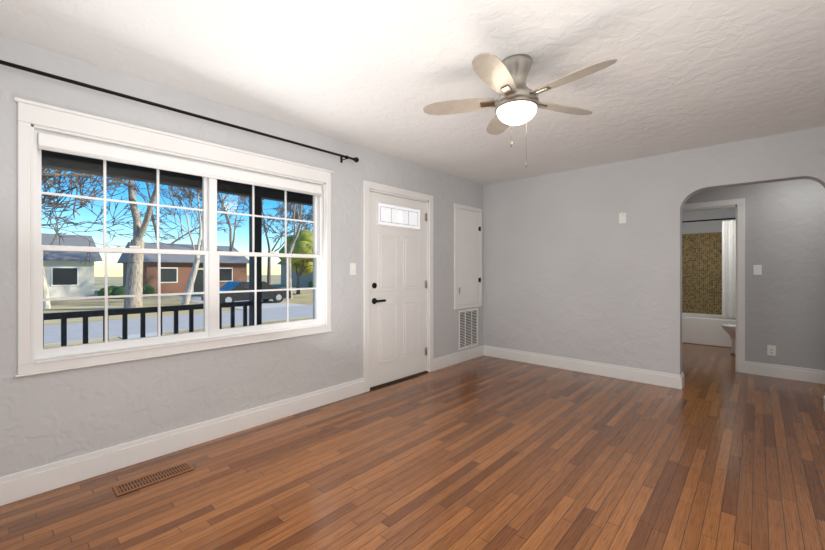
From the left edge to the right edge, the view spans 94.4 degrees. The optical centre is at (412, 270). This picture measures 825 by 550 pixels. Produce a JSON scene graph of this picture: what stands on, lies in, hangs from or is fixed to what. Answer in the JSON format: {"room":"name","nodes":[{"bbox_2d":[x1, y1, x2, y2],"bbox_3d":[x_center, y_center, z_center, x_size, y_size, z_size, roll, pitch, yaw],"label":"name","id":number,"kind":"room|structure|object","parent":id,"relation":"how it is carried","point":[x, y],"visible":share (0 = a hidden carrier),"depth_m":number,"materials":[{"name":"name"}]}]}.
{"room":"empty living room","nodes":[
{"label":"empty living room","id":0,"kind":"room"},
{"bbox_2d":[0,35,482,476],"bbox_3d":[0.379,0.000,4.926,0.200,2.440,9.520,0,0,42],"label":"wall","id":1,"kind":"structure","parent":0,"point":[48,418],"depth_m":2.62,"materials":[{"name":"grey paint"}]},
{"bbox_2d":[13,97,332,376],"bbox_3d":[-1.467,-0.172,2.807,0.170,1.473,2.030,0,0,42],"label":"window unit","id":2,"kind":"structure","parent":1,"relation":"in","point":[210,253],"depth_m":2.50,"materials":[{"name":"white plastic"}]},
{"bbox_2d":[38,132,321,195],"bbox_3d":[-1.451,-0.715,2.792,0.032,0.091,1.840,0,0,42],"label":"shade valance","id":3,"kind":"object","parent":2,"relation":"attached to","point":[59,144],"visible":0.96,"depth_m":2.54,"materials":[{"name":"white fabric"}]},
{"bbox_2d":[0,60,358,162],"bbox_3d":[-1.510,-1.045,2.603,0.109,0.060,2.896,0,0,42],"label":"curtain rod","id":4,"kind":"object","parent":1,"relation":"attached to","point":[53,76],"visible":1,"depth_m":2.43,"materials":[{"name":"black metal"}]},
{"bbox_2d":[0,378,363,505],"bbox_3d":[-1.531,1.147,2.649,0.018,0.145,3.120,0,0,42],"label":"baseboard","id":5,"kind":"structure","parent":1,"relation":"attached to","point":[17,486],"depth_m":2.48,"materials":[{"name":"white wood"}]},
{"bbox_2d":[350,263,355,274],"bbox_3d":[-0.573,-0.010,3.710,0.016,0.116,0.072,0,0,42],"label":"light switch","id":6,"kind":"object","parent":1,"relation":"attached to","point":[352,268],"visible":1,"depth_m":3.71,"materials":[{"name":"white plastic"}]},
{"bbox_2d":[363,180,432,392],"bbox_3d":[-0.193,0.163,4.277,0.220,2.115,1.090,0,0,42],"label":"door frame","id":7,"kind":"structure","parent":1,"relation":"attached to","point":[368,186],"depth_m":4.04,"materials":[{"name":"white wood"}]},
{"bbox_2d":[370,191,426,387],"bbox_3d":[-0.132,0.199,4.229,0.096,2.006,0.918,0,0,42],"label":"front door","id":8,"kind":"structure","parent":1,"relation":"in","point":[398,287],"depth_m":4.19,"materials":[{"name":"white wood"}]},
{"bbox_2d":[433,345,483,370],"bbox_3d":[0.625,1.147,5.034,0.021,0.145,1.130,0,0,42],"label":"baseboard","id":9,"kind":"structure","parent":1,"relation":"attached to","point":[441,362],"depth_m":4.98,"materials":[{"name":"white wood"}]},
{"bbox_2d":[454,203,481,309],"bbox_3d":[0.763,-0.175,5.186,0.019,1.380,0.660,0,0,42],"label":"trim","id":10,"kind":"structure","parent":1,"relation":"attached to","point":[473,209],"depth_m":5.03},
{"bbox_2d":[458,308,477,349],"bbox_3d":[0.760,0.792,5.188,0.012,0.525,0.470,0,0,42],"label":"air vent","id":11,"kind":"object","parent":1,"relation":"in","point":[467,328],"visible":1,"depth_m":5.18,"materials":[{"name":"white metal"}]},
{"bbox_2d":[457,208,480,304],"bbox_3d":[0.773,-0.175,5.186,0.034,1.264,0.559,0,0,42],"label":"door","id":12,"kind":"structure","parent":1,"relation":"attached to","point":[468,257],"depth_m":5.18,"materials":[{"name":"white wood"}]},
{"bbox_2d":[0,343,824,549],"bbox_3d":[2.131,1.270,3.344,4.920,0.100,9.520,0,0,42],"label":"floor","id":13,"kind":"structure","parent":0,"point":[716,452],"depth_m":2.27,"materials":[{"name":"brown wood"}]},
{"bbox_2d":[112,462,193,496],"bbox_3d":[-1.509,1.216,2.238,0.130,0.006,0.380,0,0,42],"label":"floor vent","id":14,"kind":"object","parent":13,"relation":"in","point":[146,480],"visible":1,"depth_m":2.22,"materials":[{"name":"orange metal"}]},
{"bbox_2d":[682,312,735,347],"bbox_3d":[5.052,1.000,6.445,1.596,0.440,0.758,0,0,42],"label":"bathtub","id":15,"kind":"object","parent":13,"relation":"on","point":[703,329],"visible":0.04,"depth_m":6.23,"materials":[{"name":"ceramic"}]},
{"bbox_2d":[721,323,735,354],"bbox_3d":[4.794,0.828,5.440,0.632,0.785,0.450,0,0,42],"label":"toilet","id":16,"kind":"object","parent":13,"relation":"on","point":[729,329],"visible":0.19,"depth_m":5.50,"materials":[{"name":"ceramic"}]},
{"bbox_2d":[0,0,824,184],"bbox_3d":[2.131,-1.300,3.344,4.920,0.160,9.520,0,0,42],"label":"ceiling","id":17,"kind":"structure","parent":0,"point":[378,76],"depth_m":2.26,"materials":[{"name":"white paint"}]},
{"bbox_2d":[423,52,617,167],"bbox_3d":[0.613,-0.897,2.209,1.063,0.645,1.063,0,0,42],"label":"ceiling fan","id":18,"kind":"object","parent":17,"relation":"hanging from","point":[516,102],"visible":1,"depth_m":2.16,"materials":[{"name":"silver metal"}]},
{"bbox_2d":[483,126,824,374],"bbox_3d":[2.439,0.000,4.298,3.700,2.440,0.150,0,0,42],"label":"wall","id":19,"kind":"structure","parent":0,"point":[573,268],"depth_m":4.38,"materials":[{"name":"grey paint"}]},
{"bbox_2d":[484,345,683,389],"bbox_3d":[1.881,1.147,4.689,2.348,0.145,0.018,0,0,42],"label":"baseboard","id":20,"kind":"structure","parent":19,"relation":"attached to","point":[676,381],"depth_m":4.47,"materials":[{"name":"white wood"}]},
{"bbox_2d":[619,211,625,223],"bbox_3d":[2.342,-0.589,4.265,0.070,0.132,0.030,0,0,42],"label":"cable plate","id":21,"kind":"object","parent":19,"relation":"attached to","point":[622,217],"visible":1,"depth_m":4.27,"materials":[{"name":"white plastic"}]},
{"bbox_2d":[682,208,735,233],"bbox_3d":[5.343,0.000,6.776,1.590,2.440,0.120,0,0,42],"label":"wall","id":22,"kind":"structure","parent":0,"point":[702,227],"depth_m":6.80,"materials":[{"name":"grey paint"}]},
{"bbox_2d":[682,232,721,314],"bbox_3d":[5.052,0.060,6.445,1.598,1.440,0.759,0,0,42],"label":"tile","id":23,"kind":"structure","parent":22,"relation":"attached to","point":[701,273],"depth_m":6.83,"materials":[{"name":"tile"}]},
{"bbox_2d":[682,218,735,317],"bbox_3d":[4.817,-0.036,6.185,1.598,1.572,0.078,0,0,42],"label":"shower curtain","id":24,"kind":"object","parent":22,"relation":"attached to","point":[728,268],"visible":0.38,"depth_m":6.03,"materials":[{"name":"white fabric"}]},
{"bbox_2d":[685,179,824,369],"bbox_3d":[3.601,0.000,4.913,4.600,2.440,0.120,0,0,42],"label":"wall","id":25,"kind":"structure","parent":0,"point":[785,249],"depth_m":4.30,"materials":[{"name":"grey paint"}]},
{"bbox_2d":[682,198,744,372],"bbox_3d":[3.662,0.185,4.846,0.840,2.070,0.138,0,0,42],"label":"door frame","id":26,"kind":"structure","parent":25,"relation":"attached to","point":[738,205],"depth_m":4.55,"materials":[{"name":"white wood"}]},
{"bbox_2d":[753,265,761,274],"bbox_3d":[4.016,0.000,4.447,0.072,0.116,0.016,0,0,42],"label":"light switch","id":27,"kind":"object","parent":25,"relation":"attached to","point":[757,269],"visible":1,"depth_m":4.45,"materials":[{"name":"white plastic"}]},
{"bbox_2d":[767,345,775,355],"bbox_3d":[4.107,0.920,4.369,0.072,0.116,0.008,0,0,42],"label":"outlet","id":28,"kind":"object","parent":25,"relation":"attached to","point":[771,350],"visible":1,"depth_m":4.37,"materials":[{"name":"white plastic"}]},
{"bbox_2d":[745,361,824,383],"bbox_3d":[4.598,1.147,3.920,1.790,0.145,0.018,0,0,42],"label":"baseboard","id":29,"kind":"structure","parent":25,"relation":"attached to","point":[756,368],"depth_m":4.28,"materials":[{"name":"white wood"}]},
{"label":"outside","id":30,"kind":"structure","parent":0,"visible":0},
{"bbox_2d":[43,275,312,347],"bbox_3d":[-25.589,2.070,35.704,200.000,0.200,260.000,0,0,42],"label":"lawn","id":31,"kind":"structure","parent":30,"point":[305,298],"depth_m":21.85,"materials":[{"name":"plant"}]},
{"bbox_2d":[41,167,98,244],"bbox_3d":[-18.409,-5.610,15.312,11.379,15.299,10.313,0,0,42],"label":"tree","id":32,"kind":"object","parent":31,"relation":"on","point":[58,181],"depth_m":18.87,"materials":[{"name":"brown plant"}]},
{"bbox_2d":[41,233,102,297],"bbox_3d":[-27.910,-0.330,25.673,8.800,4.600,9.800,0,0,42],"label":"house","id":33,"kind":"structure","parent":31,"relation":"on","point":[65,272],"depth_m":25.64,"materials":[{"name":"white paint"}]},
{"bbox_2d":[41,168,102,208],"bbox_3d":[-30.451,-6.234,27.290,13.185,16.524,12.729,0,0,42],"label":"tree","id":34,"kind":"object","parent":31,"relation":"on","point":[69,187],"depth_m":27.74,"materials":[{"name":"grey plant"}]},
{"bbox_2d":[41,168,119,217],"bbox_3d":[-8.596,-2.379,7.644,9.135,8.812,7.175,0,0,42],"label":"tree","id":35,"kind":"object","parent":31,"relation":"on","point":[52,184],"depth_m":10.29,"materials":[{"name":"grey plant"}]},
{"bbox_2d":[41,169,173,308],"bbox_3d":[-16.610,-3.870,17.354,9.940,11.804,11.584,0,0,42],"label":"tree","id":36,"kind":"object","parent":31,"relation":"on","point":[46,295],"depth_m":18.32,"materials":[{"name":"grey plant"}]},
{"bbox_2d":[41,167,181,264],"bbox_3d":[-18.587,-5.238,18.401,8.202,14.586,13.199,0,0,42],"label":"tree","id":37,"kind":"object","parent":31,"relation":"on","point":[101,222],"depth_m":19.82,"materials":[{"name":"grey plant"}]},
{"bbox_2d":[58,172,193,308],"bbox_3d":[-13.574,-6.681,19.271,17.327,17.432,11.481,0,0,42],"label":"tree","id":38,"kind":"object","parent":31,"relation":"on","point":[137,278],"depth_m":19.63,"materials":[{"name":"grey plant"}]},
{"bbox_2d":[78,178,244,243],"bbox_3d":[-23.820,-6.700,38.184,7.381,17.472,15.535,0,0,42],"label":"tree","id":39,"kind":"object","parent":31,"relation":"on","point":[195,228],"depth_m":38.37,"materials":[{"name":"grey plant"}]},
{"bbox_2d":[41,150,312,347],"bbox_3d":[-2.044,0.285,4.608,2.930,3.370,8.200,0,0,42],"label":"porch","id":40,"kind":"object","parent":31,"relation":"on","point":[82,165],"depth_m":4.45,"materials":[{"name":"metal"}]},
{"bbox_2d":[44,298,312,344],"bbox_3d":[-6.737,1.955,18.681,22.800,0.030,260.000,0,0,42],"label":"street","id":41,"kind":"structure","parent":31,"relation":"on","point":[93,334],"depth_m":13.87,"materials":[{"name":"grey asphalt"}]},
{"bbox_2d":[201,281,290,302],"bbox_3d":[-9.534,1.290,22.149,1.724,1.300,4.500,0,0,42],"label":"car","id":42,"kind":"object","parent":41,"relation":"on","point":[266,296],"depth_m":21.29,"materials":[{"name":"grey metal"}]},
{"bbox_2d":[117,242,248,293],"bbox_3d":[-21.352,-0.230,35.920,8.800,4.400,8.800,0,0,42],"label":"house","id":43,"kind":"structure","parent":31,"relation":"on","point":[179,283],"depth_m":32.70,"materials":[{"name":"brick"}]},
{"bbox_2d":[98,281,312,298],"bbox_3d":[-19.226,1.620,30.453,4.825,1.081,31.557,0,0,42],"label":"bush","id":44,"kind":"object","parent":31,"relation":"on","point":[119,290],"depth_m":26.28,"materials":[{"name":"green plant"}]},
{"bbox_2d":[127,181,294,303],"bbox_3d":[-13.000,-4.294,23.636,9.571,12.716,10.403,0,0,42],"label":"tree","id":45,"kind":"object","parent":31,"relation":"on","point":[190,284],"depth_m":22.92,"materials":[{"name":"grey plant"}]},
{"bbox_2d":[191,191,262,251],"bbox_3d":[-17.052,-5.177,36.422,6.472,14.423,8.047,0,0,42],"label":"tree","id":46,"kind":"object","parent":31,"relation":"on","point":[231,243],"depth_m":36.61,"materials":[{"name":"grey plant"}]},
{"bbox_2d":[232,196,312,283],"bbox_3d":[-19.893,-6.760,57.430,16.279,17.597,13.095,0,0,42],"label":"tree","id":47,"kind":"object","parent":31,"relation":"on","point":[269,262],"depth_m":55.70,"materials":[{"name":"grey plant"}]},
{"bbox_2d":[262,203,312,241],"bbox_3d":[-7.224,-4.431,30.432,10.300,12.925,6.718,0,0,42],"label":"tree","id":48,"kind":"object","parent":31,"relation":"on","point":[280,236],"depth_m":30.93,"materials":[{"name":"grey plant"}]},
{"bbox_2d":[277,261,312,286],"bbox_3d":[-9.062,-0.430,51.769,9.800,4.800,14.800,0,0,42],"label":"house","id":49,"kind":"structure","parent":31,"relation":"on","point":[304,280],"depth_m":47.21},
{"bbox_2d":[279,230,312,293],"bbox_3d":[-8.760,-0.634,31.672,6.023,5.322,4.287,0,0,42],"label":"tree","id":50,"kind":"object","parent":31,"relation":"on","point":[297,268],"depth_m":30.69,"materials":[{"name":"green plant"}]},
{"bbox_2d":[285,204,312,298],"bbox_3d":[-7.501,-4.802,26.627,11.147,13.686,8.655,0,0,42],"label":"tree","id":51,"kind":"object","parent":31,"relation":"on","point":[291,246],"depth_m":26.09,"materials":[{"name":"grey plant"}]}
]}

